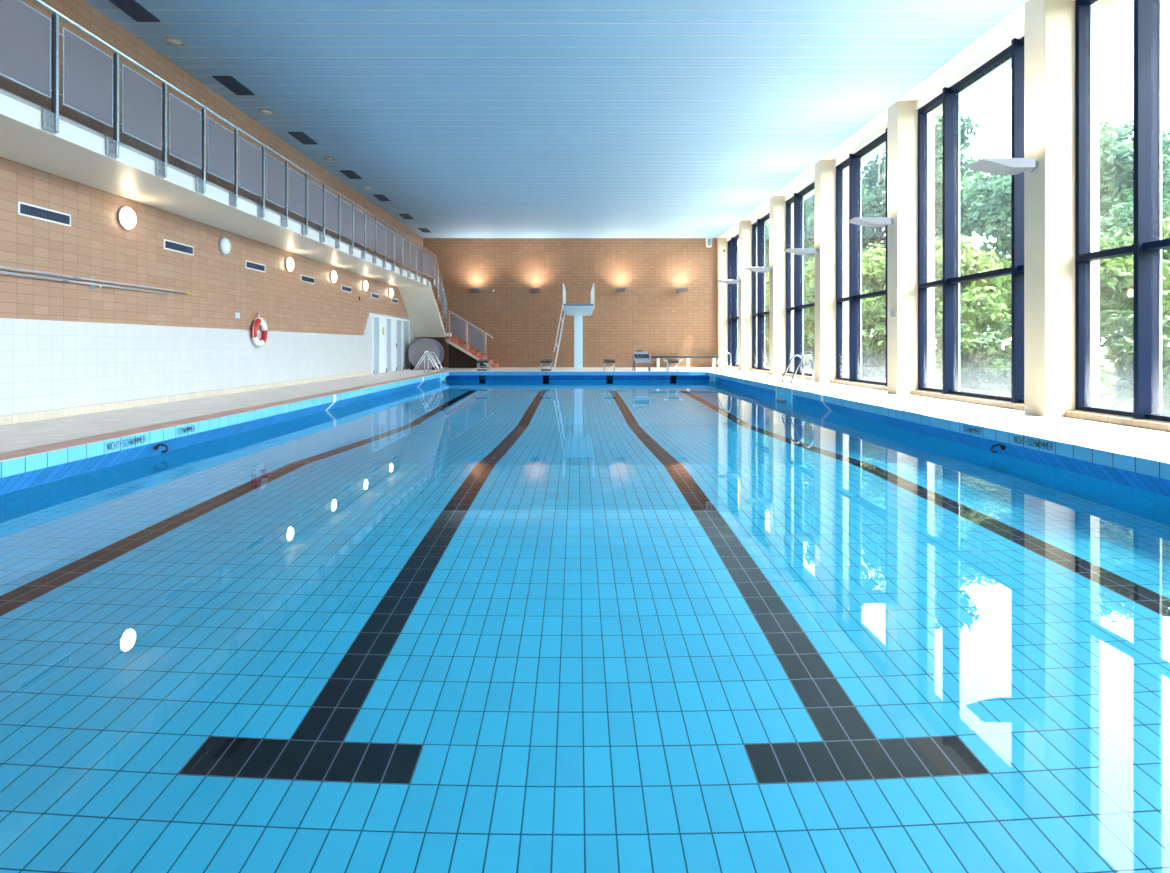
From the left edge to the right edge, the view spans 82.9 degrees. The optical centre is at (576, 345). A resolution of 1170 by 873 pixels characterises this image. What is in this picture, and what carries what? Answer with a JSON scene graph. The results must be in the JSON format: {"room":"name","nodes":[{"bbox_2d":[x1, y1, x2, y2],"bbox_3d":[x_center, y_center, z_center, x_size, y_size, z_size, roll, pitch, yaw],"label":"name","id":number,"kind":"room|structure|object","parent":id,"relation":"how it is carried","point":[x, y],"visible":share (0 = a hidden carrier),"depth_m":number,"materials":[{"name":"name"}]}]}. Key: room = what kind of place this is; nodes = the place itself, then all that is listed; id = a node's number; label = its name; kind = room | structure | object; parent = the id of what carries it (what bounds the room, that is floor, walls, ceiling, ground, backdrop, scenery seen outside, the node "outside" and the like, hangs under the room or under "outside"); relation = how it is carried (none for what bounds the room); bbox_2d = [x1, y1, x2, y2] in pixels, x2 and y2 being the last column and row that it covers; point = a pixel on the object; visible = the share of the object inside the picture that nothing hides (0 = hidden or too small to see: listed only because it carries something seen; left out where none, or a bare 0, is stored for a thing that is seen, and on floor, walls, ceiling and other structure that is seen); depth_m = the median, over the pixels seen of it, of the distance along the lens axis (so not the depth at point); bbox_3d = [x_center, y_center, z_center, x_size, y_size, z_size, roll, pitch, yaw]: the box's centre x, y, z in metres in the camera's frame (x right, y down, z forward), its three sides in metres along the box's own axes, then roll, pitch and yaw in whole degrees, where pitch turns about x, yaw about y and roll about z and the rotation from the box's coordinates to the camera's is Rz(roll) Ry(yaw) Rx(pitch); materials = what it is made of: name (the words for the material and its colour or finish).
{"room":"indoor swimming pool","nodes":[
{"label":"indoor swimming pool","id":0,"kind":"room"},
{"bbox_2d":[0,0,422,415],"bbox_3d":[-7.270,-2.045,13.850,0.001,6.100,34.900,0,0,0],"label":"wall","id":1,"kind":"structure","parent":0,"point":[63,345],"depth_m":11.28,"materials":[{"name":"brick"}]},
{"bbox_2d":[17,201,70,226],"bbox_3d":[-7.260,-1.795,9.040,0.020,0.170,0.890,0,0,0],"label":"air vent","id":2,"kind":"object","parent":1,"relation":"in","point":[24,209],"visible":1,"depth_m":9.00,"materials":[{"name":"metal"}]},
{"bbox_2d":[90,276,100,289],"bbox_3d":[-7.200,-0.945,9.920,0.140,0.200,0.080,0,0,0],"label":"bracket","id":3,"kind":"object","parent":1,"relation":"attached to","point":[92,287],"visible":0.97,"depth_m":9.91,"materials":[{"name":"metal"}]},
{"bbox_2d":[0,270,173,294],"bbox_3d":[-7.185,-0.920,8.990,0.050,0.050,5.580,0,0,0],"label":"pole","id":4,"kind":"object","parent":3,"relation":"attached to","point":[1,272],"visible":1,"depth_m":9.32,"materials":[{"name":"metal"}]},
{"bbox_2d":[0,266,189,294],"bbox_3d":[-7.180,-0.980,9.230,0.070,0.070,6.060,0,0,0],"label":"pole","id":5,"kind":"object","parent":3,"relation":"attached to","point":[1,267],"visible":1,"depth_m":9.46,"materials":[{"name":"metal"}]},
{"bbox_2d":[117,206,135,229],"bbox_3d":[-7.213,-2.055,10.640,0.115,0.370,0.370,0,0,0],"label":"wall lamp","id":6,"kind":"object","parent":1,"relation":"attached to","point":[126,218],"visible":1,"depth_m":10.56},
{"bbox_2d":[163,239,193,255],"bbox_3d":[-7.260,-1.795,12.080,0.020,0.170,0.890,0,0,0],"label":"air vent","id":7,"kind":"object","parent":1,"relation":"in","point":[167,244],"visible":1,"depth_m":12.05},
{"bbox_2d":[165,241,192,253],"bbox_3d":[-7.261,-1.795,12.082,0.015,0.126,0.851,0,0,0],"label":"grille","id":8,"kind":"object","parent":7,"relation":"attached to","point":[169,245],"depth_m":12.05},
{"bbox_2d":[0,371,369,425],"bbox_3d":[-7.262,0.945,9.800,0.016,0.120,26.800,0,0,0],"label":"baseboard","id":9,"kind":"structure","parent":1,"relation":"attached to","point":[58,413],"depth_m":11.08,"materials":[{"name":"beige tile"}]},
{"bbox_2d":[0,89,430,286],"bbox_3d":[-6.595,-2.525,11.600,1.350,0.280,30.400,0,0,0],"label":"gallery slab","id":10,"kind":"object","parent":1,"relation":"attached to","point":[76,153],"visible":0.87,"depth_m":9.88,"materials":[{"name":"white paint"}]},
{"bbox_2d":[0,0,434,287],"bbox_3d":[-5.874,-3.087,13.615,0.076,1.384,27.130,0,0,0],"label":"gallery railing","id":11,"kind":"object","parent":10,"relation":"attached to","point":[89,75],"visible":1,"depth_m":9.41,"materials":[{"name":"silver metal"}]},
{"bbox_2d":[218,237,230,254],"bbox_3d":[-7.213,-2.055,13.600,0.115,0.370,0.370,0,0,0],"label":"wall lamp","id":12,"kind":"object","parent":1,"relation":"attached to","point":[224,245],"visible":1,"depth_m":13.50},
{"bbox_2d":[245,260,264,271],"bbox_3d":[-7.260,-1.795,14.950,0.020,0.170,0.890,0,0,0],"label":"air vent","id":13,"kind":"object","parent":1,"relation":"in","point":[248,264],"visible":1,"depth_m":14.89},
{"bbox_2d":[247,262,264,270],"bbox_3d":[-7.261,-1.795,14.953,0.015,0.126,0.851,0,0,0],"label":"grille","id":14,"kind":"object","parent":13,"relation":"attached to","point":[250,265],"depth_m":14.95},
{"bbox_2d":[251,313,267,347],"bbox_3d":[-7.203,-0.360,15.000,0.129,0.794,0.684,0,0,0],"label":"life ring","id":15,"kind":"object","parent":1,"relation":"hanging from","point":[258,321],"visible":1,"depth_m":14.94,"materials":[{"name":"red plastic"}]},
{"bbox_2d":[285,257,293,271],"bbox_3d":[-7.213,-2.055,16.650,0.115,0.370,0.370,0,0,0],"label":"wall lamp","id":16,"kind":"object","parent":1,"relation":"attached to","point":[289,264],"visible":1,"depth_m":16.55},
{"bbox_2d":[300,274,314,283],"bbox_3d":[-7.260,-1.795,17.850,0.020,0.170,0.890,0,0,0],"label":"air vent","id":17,"kind":"object","parent":1,"relation":"in","point":[303,278],"visible":1,"depth_m":17.82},
{"bbox_2d":[302,276,313,282],"bbox_3d":[-7.261,-1.795,17.852,0.015,0.126,0.851,0,0,0],"label":"grille","id":18,"kind":"object","parent":17,"relation":"attached to","point":[307,279],"depth_m":17.85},
{"bbox_2d":[330,271,336,282],"bbox_3d":[-7.213,-2.055,19.650,0.115,0.370,0.370,0,0,0],"label":"wall lamp","id":19,"kind":"object","parent":1,"relation":"attached to","point":[333,276],"visible":1,"depth_m":19.55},
{"bbox_2d":[341,285,351,292],"bbox_3d":[-7.260,-1.795,20.850,0.020,0.170,0.890,0,0,0],"label":"air vent","id":20,"kind":"object","parent":1,"relation":"in","point":[343,288],"visible":1,"depth_m":20.83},
{"bbox_2d":[342,286,350,291],"bbox_3d":[-7.261,-1.795,20.852,0.015,0.126,0.851,0,0,0],"label":"grille","id":21,"kind":"object","parent":20,"relation":"attached to","point":[344,288],"depth_m":20.84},
{"bbox_2d":[362,280,367,290],"bbox_3d":[-7.213,-2.055,22.600,0.115,0.370,0.370,0,0,0],"label":"wall lamp","id":22,"kind":"object","parent":1,"relation":"attached to","point":[364,284],"visible":1,"depth_m":22.48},
{"bbox_2d":[372,315,391,373],"bbox_3d":[-7.242,-0.055,24.645,0.053,2.120,2.390,0,0,0],"label":"door","id":23,"kind":"structure","parent":1,"relation":"in","point":[381,326],"depth_m":24.48,"materials":[{"name":"white paint"}]},
{"bbox_2d":[392,318,409,370],"bbox_3d":[-7.213,-0.055,27.230,0.110,2.120,2.780,0,0,0],"label":"door","id":24,"kind":"structure","parent":1,"relation":"in","point":[400,329],"depth_m":27.19,"materials":[{"name":"white paint"}]},
{"bbox_2d":[423,238,716,366],"bbox_3d":[0.080,-2.045,31.300,14.700,6.100,0.001,0,0,0],"label":"wall","id":25,"kind":"structure","parent":0,"point":[654,318],"depth_m":31.30,"materials":[{"name":"brick"}]},
{"bbox_2d":[469,288,480,292],"bbox_3d":[-4.740,-2.595,30.860,0.420,0.170,0.880,0,0,0],"label":"floodlight","id":26,"kind":"object","parent":25,"relation":"attached to","point":[476,290],"visible":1,"depth_m":30.71,"materials":[{"name":"grey metal"}]},
{"bbox_2d":[677,288,687,292],"bbox_3d":[4.900,-2.595,30.860,0.420,0.170,0.880,0,0,0],"label":"floodlight","id":27,"kind":"object","parent":25,"relation":"attached to","point":[680,290],"visible":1,"depth_m":30.71,"materials":[{"name":"grey metal"}]},
{"bbox_2d":[0,367,1169,463],"bbox_3d":[0.080,1.005,13.850,14.700,0.001,34.900,0,0,0],"label":"floor","id":28,"kind":"structure","parent":0,"point":[19,440],"depth_m":9.57,"materials":[{"name":"tile"}]},
{"bbox_2d":[413,351,437,370],"bbox_3d":[-6.080,0.605,26.710,0.971,0.819,0.480,0,0,0],"label":"trestle","id":29,"kind":"object","parent":28,"relation":"on","point":[425,351],"visible":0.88,"depth_m":26.50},
{"bbox_2d":[408,338,443,369],"bbox_3d":[-6.410,0.340,28.150,1.320,1.330,1.100,0,0,0],"label":"cover","id":30,"kind":"object","parent":28,"relation":"on","point":[418,347],"visible":0.84,"depth_m":27.70,"materials":[{"name":"grey plastic"}]},
{"bbox_2d":[424,352,446,381],"bbox_3d":[-5.285,1.014,24.700,0.770,1.611,0.698,0,0,0],"label":"pool ladder","id":31,"kind":"object","parent":28,"relation":"attached to","point":[438,371],"visible":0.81,"depth_m":24.62,"materials":[{"name":"silver metal"}]},
{"bbox_2d":[398,285,498,367],"bbox_3d":[-5.465,-0.745,29.045,3.590,3.499,4.490,0,0,0],"label":"staircase","id":32,"kind":"structure","parent":28,"relation":"on","point":[420,304],"depth_m":28.99,"materials":[{"name":"concrete"}]},
{"bbox_2d":[435,256,492,358],"bbox_3d":[-4.832,-1.500,28.562,2.105,4.541,2.720,0,0,0],"label":"stair railing","id":33,"kind":"object","parent":32,"relation":"attached to","point":[458,327],"visible":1,"depth_m":29.80,"materials":[{"name":"silver metal"}]},
{"bbox_2d":[477,359,488,371],"bbox_3d":[-3.720,0.770,26.198,0.440,0.470,0.564,0,0,0],"label":"starting block","id":34,"kind":"object","parent":28,"relation":"on","point":[479,361],"visible":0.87,"depth_m":26.01,"materials":[{"name":"grey plastic"}]},
{"bbox_2d":[540,359,551,371],"bbox_3d":[-1.220,0.770,26.198,0.440,0.470,0.564,0,0,0],"label":"starting block","id":35,"kind":"object","parent":28,"relation":"on","point":[542,360],"visible":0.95,"depth_m":25.98,"materials":[{"name":"grey plastic"}]},
{"bbox_2d":[553,283,593,368],"bbox_3d":[-0.196,-0.726,27.225,1.719,3.463,5.070,0,0,0],"label":"platform","id":36,"kind":"object","parent":28,"relation":"on","point":[578,311],"visible":1,"depth_m":28.70,"materials":[{"name":"white paint"}]},
{"bbox_2d":[0,372,1169,496],"bbox_3d":[0.030,2.964,13.350,10.420,3.918,25.360,0,0,0],"label":"pool edge","id":37,"kind":"object","parent":28,"relation":"in","point":[1152,476],"visible":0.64,"depth_m":8.46,"materials":[{"name":"blue tile"}]},
{"bbox_2d":[153,444,167,452],"bbox_3d":[-4.986,1.224,7.950,0.157,0.127,0.090,0,0,0],"label":"hook","id":38,"kind":"object","parent":37,"relation":"attached to","point":[156,447],"visible":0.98,"depth_m":7.94,"materials":[{"name":"black metal"}]},
{"bbox_2d":[0,380,1169,872],"bbox_3d":[0.030,1.335,13.350,10.412,0.001,25.352,0,0,0],"label":"water","id":39,"kind":"object","parent":37,"relation":"in","point":[449,626],"visible":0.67,"depth_m":2.85,"materials":[{"name":"liquid"}]},
{"bbox_2d":[991,444,1005,452],"bbox_3d":[5.046,1.224,7.950,0.157,0.127,0.090,0,0,0],"label":"hook","id":40,"kind":"object","parent":37,"relation":"attached to","point":[1002,447],"visible":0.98,"depth_m":7.94,"materials":[{"name":"black metal"}]},
{"bbox_2d":[603,359,614,371],"bbox_3d":[1.280,0.770,26.198,0.440,0.470,0.564,0,0,0],"label":"starting block","id":41,"kind":"object","parent":28,"relation":"on","point":[604,360],"visible":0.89,"depth_m":26.01,"materials":[{"name":"grey plastic"}]},
{"bbox_2d":[632,350,650,370],"bbox_3d":[2.580,0.592,26.485,0.700,0.834,0.670,0,0,0],"label":"armchair","id":42,"kind":"object","parent":28,"relation":"on","point":[639,356],"visible":1,"depth_m":26.68,"materials":[{"name":"grey plastic"}]},
{"bbox_2d":[664,359,681,371],"bbox_3d":[3.780,0.767,26.198,0.754,0.476,0.564,0,0,0],"label":"starting block","id":43,"kind":"object","parent":28,"relation":"on","point":[667,361],"visible":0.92,"depth_m":26.02,"materials":[{"name":"grey plastic"}]},
{"bbox_2d":[651,356,717,367],"bbox_3d":[4.990,0.735,30.910,3.080,0.540,0.420,0,0,0],"label":"bench","id":44,"kind":"object","parent":28,"relation":"on","point":[656,357],"visible":0.87,"depth_m":30.70,"materials":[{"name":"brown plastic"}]},
{"bbox_2d":[709,352,731,381],"bbox_3d":[5.345,1.014,24.700,0.770,1.611,0.698,0,0,0],"label":"pool ladder","id":45,"kind":"object","parent":28,"relation":"attached to","point":[717,371],"visible":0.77,"depth_m":24.60,"materials":[{"name":"metal"}]},
{"bbox_2d":[717,238,727,366],"bbox_3d":[7.020,-2.035,31.148,0.780,6.080,0.297,0,0,0],"label":"column","id":46,"kind":"structure","parent":28,"relation":"on","point":[722,243],"depth_m":31.00,"materials":[{"name":"beige paint"}]},
{"bbox_2d":[739,220,751,370],"bbox_3d":[7.020,-2.035,26.920,0.780,6.080,0.440,0,0,0],"label":"column","id":47,"kind":"structure","parent":28,"relation":"on","point":[745,227],"depth_m":26.70,"materials":[{"name":"beige paint"}]},
{"bbox_2d":[718,280,740,283],"bbox_3d":[6.190,-2.595,26.920,0.880,0.170,0.420,0,0,0],"label":"floodlight","id":48,"kind":"object","parent":47,"relation":"attached to","point":[722,281],"visible":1,"depth_m":26.71,"materials":[{"name":"white metal"}]},
{"bbox_2d":[748,369,769,373],"bbox_3d":[6.980,0.963,24.755,0.140,0.085,3.850,0,0,0],"label":"kerb","id":49,"kind":"object","parent":28,"relation":"on","point":[752,370],"visible":0.56,"depth_m":25.06,"materials":[{"name":"beige tile"}]},
{"bbox_2d":[770,196,793,375],"bbox_3d":[7.020,-2.035,22.590,0.780,6.080,0.440,0,0,0],"label":"column","id":50,"kind":"structure","parent":28,"relation":"on","point":[777,203],"depth_m":22.37,"materials":[{"name":"beige paint"}]},
{"bbox_2d":[744,267,771,271],"bbox_3d":[6.190,-2.595,22.590,0.880,0.170,0.420,0,0,0],"label":"floodlight","id":51,"kind":"object","parent":50,"relation":"attached to","point":[754,269],"visible":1,"depth_m":22.38,"materials":[{"name":"white metal"}]},
{"bbox_2d":[775,355,814,400],"bbox_3d":[5.345,1.014,16.280,0.770,1.611,0.818,0,0,0],"label":"pool ladder","id":52,"kind":"object","parent":28,"relation":"attached to","point":[801,360],"visible":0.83,"depth_m":15.97,"materials":[{"name":"metal"}]},
{"bbox_2d":[782,373,814,380],"bbox_3d":[6.980,0.963,20.425,0.140,0.085,3.850,0,0,0],"label":"kerb","id":53,"kind":"object","parent":28,"relation":"on","point":[786,374],"visible":0.42,"depth_m":20.65,"materials":[{"name":"beige tile"}]},
{"bbox_2d":[815,160,848,382],"bbox_3d":[7.020,-2.035,18.260,0.780,6.080,0.440,0,0,0],"label":"column","id":54,"kind":"structure","parent":28,"relation":"on","point":[825,170],"depth_m":18.04,"materials":[{"name":"beige paint"}]},
{"bbox_2d":[783,248,817,254],"bbox_3d":[6.190,-2.595,18.260,0.880,0.170,0.420,0,0,0],"label":"floodlight","id":55,"kind":"object","parent":54,"relation":"attached to","point":[798,251],"visible":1,"depth_m":18.05,"materials":[{"name":"white metal"}]},
{"bbox_2d":[831,380,886,390],"bbox_3d":[6.980,0.963,16.095,0.140,0.085,3.850,0,0,0],"label":"kerb","id":56,"kind":"object","parent":28,"relation":"on","point":[870,386],"visible":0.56,"depth_m":16.16,"materials":[{"name":"beige tile"}]},
{"bbox_2d":[887,101,934,393],"bbox_3d":[7.020,-2.035,13.930,0.780,6.080,0.440,0,0,0],"label":"column","id":57,"kind":"structure","parent":28,"relation":"on","point":[902,116],"depth_m":13.71,"materials":[{"name":"beige paint"}]},
{"bbox_2d":[846,217,893,226],"bbox_3d":[6.190,-2.595,13.930,0.880,0.170,0.420,0,0,0],"label":"floodlight","id":58,"kind":"object","parent":57,"relation":"attached to","point":[862,221],"visible":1,"depth_m":13.73,"materials":[{"name":"white metal"}]},
{"bbox_2d":[911,391,1023,410],"bbox_3d":[6.980,0.963,11.765,0.140,0.085,3.850,0,0,0],"label":"kerb","id":59,"kind":"object","parent":28,"relation":"on","point":[1008,405],"visible":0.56,"depth_m":11.60,"materials":[{"name":"beige tile"}]},
{"bbox_2d":[1024,0,1099,416],"bbox_3d":[7.020,-2.035,9.600,0.780,6.080,0.440,0,0,0],"label":"column","id":60,"kind":"structure","parent":28,"relation":"on","point":[1049,25],"depth_m":9.38,"materials":[{"name":"beige paint"}]},
{"bbox_2d":[965,158,1037,174],"bbox_3d":[6.190,-2.595,9.600,0.880,0.170,0.420,0,0,0],"label":"floodlight","id":61,"kind":"object","parent":60,"relation":"attached to","point":[995,166],"visible":1,"depth_m":9.48,"materials":[{"name":"metal"}]},
{"bbox_2d":[1066,411,1169,431],"bbox_3d":[6.980,0.963,7.435,0.140,0.085,3.850,0,0,0],"label":"kerb","id":62,"kind":"object","parent":28,"relation":"on","point":[1160,426],"visible":1,"depth_m":8.42,"materials":[{"name":"beige tile"}]},
{"bbox_2d":[84,0,1117,238],"bbox_3d":[0.130,-5.235,13.850,15.800,0.320,35.500,0,0,0],"label":"ceiling","id":63,"kind":"structure","parent":0,"point":[474,118],"depth_m":12.90,"materials":[{"name":"white paint"}]},
{"bbox_2d":[108,0,159,21],"bbox_3d":[-6.700,-5.083,9.900,0.360,0.020,0.920,0,0,0],"label":"ceiling vent","id":64,"kind":"object","parent":63,"relation":"in","point":[131,8],"visible":1,"depth_m":10.03,"materials":[{"name":"metal"}]},
{"bbox_2d":[164,37,185,46],"bbox_3d":[-6.720,-5.076,11.070,0.310,0.030,0.310,0,0,0],"label":"recessed light","id":65,"kind":"object","parent":63,"relation":"in","point":[172,41],"visible":1,"depth_m":11.04,"materials":[{"name":"silver metal"}]},
{"bbox_2d":[212,76,254,94],"bbox_3d":[-6.700,-5.083,12.940,0.360,0.020,0.920,0,0,0],"label":"ceiling vent","id":66,"kind":"object","parent":63,"relation":"in","point":[229,82],"visible":1,"depth_m":12.90,"materials":[{"name":"metal"}]},
{"bbox_2d":[259,109,274,113],"bbox_3d":[-6.720,-5.076,14.350,0.310,0.030,0.310,0,0,0],"label":"recessed light","id":67,"kind":"object","parent":63,"relation":"in","point":[265,111],"visible":1,"depth_m":14.30,"materials":[{"name":"silver metal"}]},
{"bbox_2d":[288,132,317,143],"bbox_3d":[-6.700,-5.083,16.200,0.360,0.020,0.920,0,0,0],"label":"ceiling vent","id":68,"kind":"object","parent":63,"relation":"in","point":[302,137],"visible":1,"depth_m":16.15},
{"bbox_2d":[340,170,361,178],"bbox_3d":[-6.700,-5.083,19.650,0.360,0.020,0.920,0,0,0],"label":"ceiling vent","id":69,"kind":"object","parent":63,"relation":"in","point":[350,174],"visible":1,"depth_m":19.60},
{"bbox_2d":[373,195,390,200],"bbox_3d":[-6.700,-5.083,22.750,0.360,0.020,0.920,0,0,0],"label":"ceiling vent","id":70,"kind":"object","parent":63,"relation":"in","point":[379,197],"visible":1,"depth_m":22.67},
{"bbox_2d":[399,214,413,218],"bbox_3d":[-6.700,-5.083,26.000,0.360,0.020,0.920,0,0,0],"label":"ceiling vent","id":71,"kind":"object","parent":63,"relation":"in","point":[405,216],"visible":1,"depth_m":25.94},
{"bbox_2d":[401,215,412,218],"bbox_3d":[-6.700,-5.084,26.000,0.320,0.018,0.880,0,0,0],"label":"grille","id":72,"kind":"object","parent":71,"relation":"attached to","point":[404,216],"depth_m":25.94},
{"bbox_2d":[706,237,711,246],"bbox_3d":[6.200,-4.874,31.097,0.280,0.438,0.246,0,0,0],"label":"loudspeaker","id":73,"kind":"object","parent":63,"relation":"attached to","point":[708,240],"visible":1,"depth_m":30.98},
{"bbox_2d":[727,0,1169,422],"bbox_3d":[7.220,-1.905,13.850,0.420,6.420,34.900,0,0,0],"label":"wall","id":74,"kind":"structure","parent":0,"point":[1002,44],"depth_m":12.70,"materials":[{"name":"white paint"}]},
{"bbox_2d":[727,234,738,366],"bbox_3d":[7.112,-2.002,29.070,0.284,5.815,3.860,0,0,0],"label":"window","id":75,"kind":"structure","parent":74,"relation":"in","point":[733,317],"depth_m":29.84,"materials":[{"name":"blue paint"}]},
{"bbox_2d":[752,213,769,370],"bbox_3d":[7.112,-2.002,24.755,0.284,5.815,3.890,0,0,0],"label":"window","id":76,"kind":"structure","parent":74,"relation":"in","point":[758,228],"depth_m":25.55,"materials":[{"name":"blue paint"}]},
{"bbox_2d":[786,181,814,375],"bbox_3d":[7.112,-2.002,20.425,0.284,5.815,3.890,0,0,0],"label":"window","id":77,"kind":"structure","parent":74,"relation":"in","point":[798,199],"depth_m":21.21,"materials":[{"name":"blue paint"}]},
{"bbox_2d":[836,128,886,385],"bbox_3d":[7.112,-2.002,16.095,0.284,5.815,3.890,0,0,0],"label":"window","id":78,"kind":"structure","parent":74,"relation":"in","point":[854,161],"depth_m":16.88,"materials":[{"name":"blue paint"}]},
{"bbox_2d":[918,36,1023,402],"bbox_3d":[7.112,-2.002,11.765,0.284,5.815,3.890,0,0,0],"label":"window","id":79,"kind":"structure","parent":74,"relation":"in","point":[950,97],"depth_m":12.56,"materials":[{"name":"blue paint"}]},
{"bbox_2d":[1075,0,1169,421],"bbox_3d":[7.112,-2.002,7.435,0.284,5.815,3.890,0,0,0],"label":"window","id":80,"kind":"structure","parent":74,"relation":"in","point":[1147,247],"depth_m":8.22,"materials":[{"name":"blue paint"}]},
{"label":"outside","id":81,"kind":"structure","parent":0,"visible":0},
{"bbox_2d":[738,351,1132,410],"bbox_3d":[73.730,1.255,50.000,132.600,0.001,220.000,0,0,0],"label":"ground","id":82,"kind":"structure","parent":81,"point":[1103,403],"depth_m":23.40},
{"bbox_2d":[738,286,769,329],"bbox_3d":[13.568,-2.312,52.549,5.776,7.151,4.290,0,0,6],"label":"leafy tree","id":83,"kind":"object","parent":82,"relation":"on","point":[768,328],"visible":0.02,"depth_m":51.26,"materials":[{"name":"green plant"}]},
{"bbox_2d":[765,329,769,367],"bbox_3d":[9.568,0.161,32.678,2.442,2.287,1.931,0,0,39],"label":"shrub","id":84,"kind":"object","parent":82,"relation":"on","point":[767,332],"visible":0.19,"depth_m":32.39,"materials":[{"name":"green plant"}]},
{"bbox_2d":[738,225,811,327],"bbox_3d":[14.111,-3.656,45.974,5.544,9.834,5.124,0,0,5],"label":"leafy tree","id":85,"kind":"object","parent":82,"relation":"on","point":[767,234],"visible":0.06,"depth_m":44.90,"materials":[{"name":"green plant"}]},
{"bbox_2d":[765,258,814,330],"bbox_3d":[13.451,-2.018,39.177,5.467,6.568,4.992,0,0,41],"label":"leafy tree","id":86,"kind":"object","parent":82,"relation":"on","point":[809,272],"visible":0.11,"depth_m":38.54,"materials":[{"name":"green plant"}]},
{"bbox_2d":[804,334,814,373],"bbox_3d":[9.495,0.245,26.257,2.254,2.111,1.782,0,0,8],"label":"shrub","id":87,"kind":"object","parent":82,"relation":"on","point":[809,349],"visible":0.21,"depth_m":25.83,"materials":[{"name":"green plant"}]},
{"bbox_2d":[804,187,873,265],"bbox_3d":[22.769,-7.889,59.733,9.394,18.301,9.340,0,0,32],"label":"leafy tree","id":88,"kind":"object","parent":82,"relation":"on","point":[809,204],"visible":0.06,"depth_m":57.95,"materials":[{"name":"green plant"}]},
{"bbox_2d":[804,249,876,338],"bbox_3d":[13.067,-1.900,33.375,3.795,6.326,5.110,0,0,24],"label":"leafy tree","id":89,"kind":"object","parent":82,"relation":"on","point":[809,294],"visible":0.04,"depth_m":32.74,"materials":[{"name":"green plant"}]},
{"bbox_2d":[862,325,885,379],"bbox_3d":[10.041,0.287,23.165,1.708,2.023,2.160,0,0,-8],"label":"shrub","id":90,"kind":"object","parent":82,"relation":"on","point":[868,365],"visible":0.35,"depth_m":22.60,"materials":[{"name":"green plant"}]},
{"bbox_2d":[808,148,941,306],"bbox_3d":[21.917,-7.381,47.218,8.822,17.284,8.872,0,0,-7],"label":"leafy tree","id":91,"kind":"object","parent":82,"relation":"on","point":[873,199],"visible":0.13,"depth_m":47.12,"materials":[{"name":"green plant"}]},
{"bbox_2d":[862,242,937,333],"bbox_3d":[13.233,-1.550,27.447,4.686,5.630,4.279,0,0,33],"label":"leafy tree","id":92,"kind":"object","parent":82,"relation":"on","point":[873,270],"visible":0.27,"depth_m":27.35,"materials":[{"name":"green plant"}]},
{"bbox_2d":[866,326,938,375],"bbox_3d":[9.919,0.287,19.838,2.160,2.023,1.708,0,0,-23],"label":"shrub","id":93,"kind":"object","parent":82,"relation":"on","point":[878,349],"visible":0.18,"depth_m":19.92,"materials":[{"name":"green plant"}]},
{"bbox_2d":[877,108,1001,368],"bbox_3d":[20.269,-5.755,37.112,7.202,14.031,7.161,0,0,3],"label":"leafy tree","id":94,"kind":"object","parent":82,"relation":"on","point":[966,124],"visible":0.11,"depth_m":35.10,"materials":[{"name":"green plant"}]},
{"bbox_2d":[935,235,1010,359],"bbox_3d":[13.150,-1.316,22.327,4.296,5.161,3.922,0,0,-25],"label":"leafy tree","id":95,"kind":"object","parent":82,"relation":"on","point":[994,294],"visible":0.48,"depth_m":21.42,"materials":[{"name":"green plant"}]},
{"bbox_2d":[935,318,1010,393],"bbox_3d":[9.919,0.287,16.699,1.710,2.023,2.155,0,0,-39],"label":"shrub","id":96,"kind":"object","parent":82,"relation":"on","point":[973,374],"visible":0.5,"depth_m":16.41,"materials":[{"name":"green plant"}]},
{"bbox_2d":[962,170,1010,338],"bbox_3d":[19.629,-3.433,28.927,5.097,9.387,5.252,0,0,-42],"label":"leafy tree","id":97,"kind":"object","parent":82,"relation":"on","point":[990,201],"visible":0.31,"depth_m":28.59,"materials":[{"name":"green plant"}]},
{"bbox_2d":[993,318,1010,396],"bbox_3d":[9.645,0.329,13.958,1.634,1.935,2.066,0,0,36],"label":"shrub","id":98,"kind":"object","parent":82,"relation":"on","point":[1002,377],"visible":0.06,"depth_m":14.33,"materials":[{"name":"green plant"}]},
{"bbox_2d":[1000,224,1169,338],"bbox_3d":[13.851,-1.214,17.924,3.999,4.951,2.970,0,0,42],"label":"leafy tree","id":99,"kind":"object","parent":82,"relation":"on","point":[1116,275],"visible":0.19,"depth_m":16.91,"materials":[{"name":"green plant"}]},
{"bbox_2d":[1100,116,1132,222],"bbox_3d":[31.110,-6.365,40.168,7.829,15.251,7.784,0,0,-17],"label":"leafy tree","id":100,"kind":"object","parent":82,"relation":"on","point":[1108,133],"visible":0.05,"depth_m":37.46,"materials":[{"name":"green plant"}]},
{"bbox_2d":[1100,309,1169,414],"bbox_3d":[9.579,0.329,10.884,1.634,1.935,2.066,0,0,11],"label":"shrub","id":101,"kind":"object","parent":82,"relation":"on","point":[1123,387],"visible":0.44,"depth_m":11.19,"materials":[{"name":"green plant"}]},
{"bbox_2d":[1100,128,1169,230],"bbox_3d":[28.196,-4.860,30.497,6.850,12.244,6.648,0,0,-40],"label":"leafy tree","id":102,"kind":"object","parent":82,"relation":"on","point":[1114,161],"visible":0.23,"depth_m":32.04,"materials":[{"name":"green plant"}]},
{"bbox_2d":[1100,193,1169,370],"bbox_3d":[19.106,-2.019,22.828,3.696,6.556,3.416,0,0,-3],"label":"leafy tree","id":103,"kind":"object","parent":82,"relation":"on","point":[1126,223],"visible":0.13,"depth_m":23.07,"materials":[{"name":"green plant"}]},
{"bbox_2d":[1162,217,1169,320],"bbox_3d":[13.371,-1.083,12.887,3.566,4.692,3.905,0,0,-29],"label":"leafy tree","id":104,"kind":"object","parent":82,"relation":"on","point":[1165,235],"visible":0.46,"depth_m":13.63,"materials":[{"name":"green plant"}]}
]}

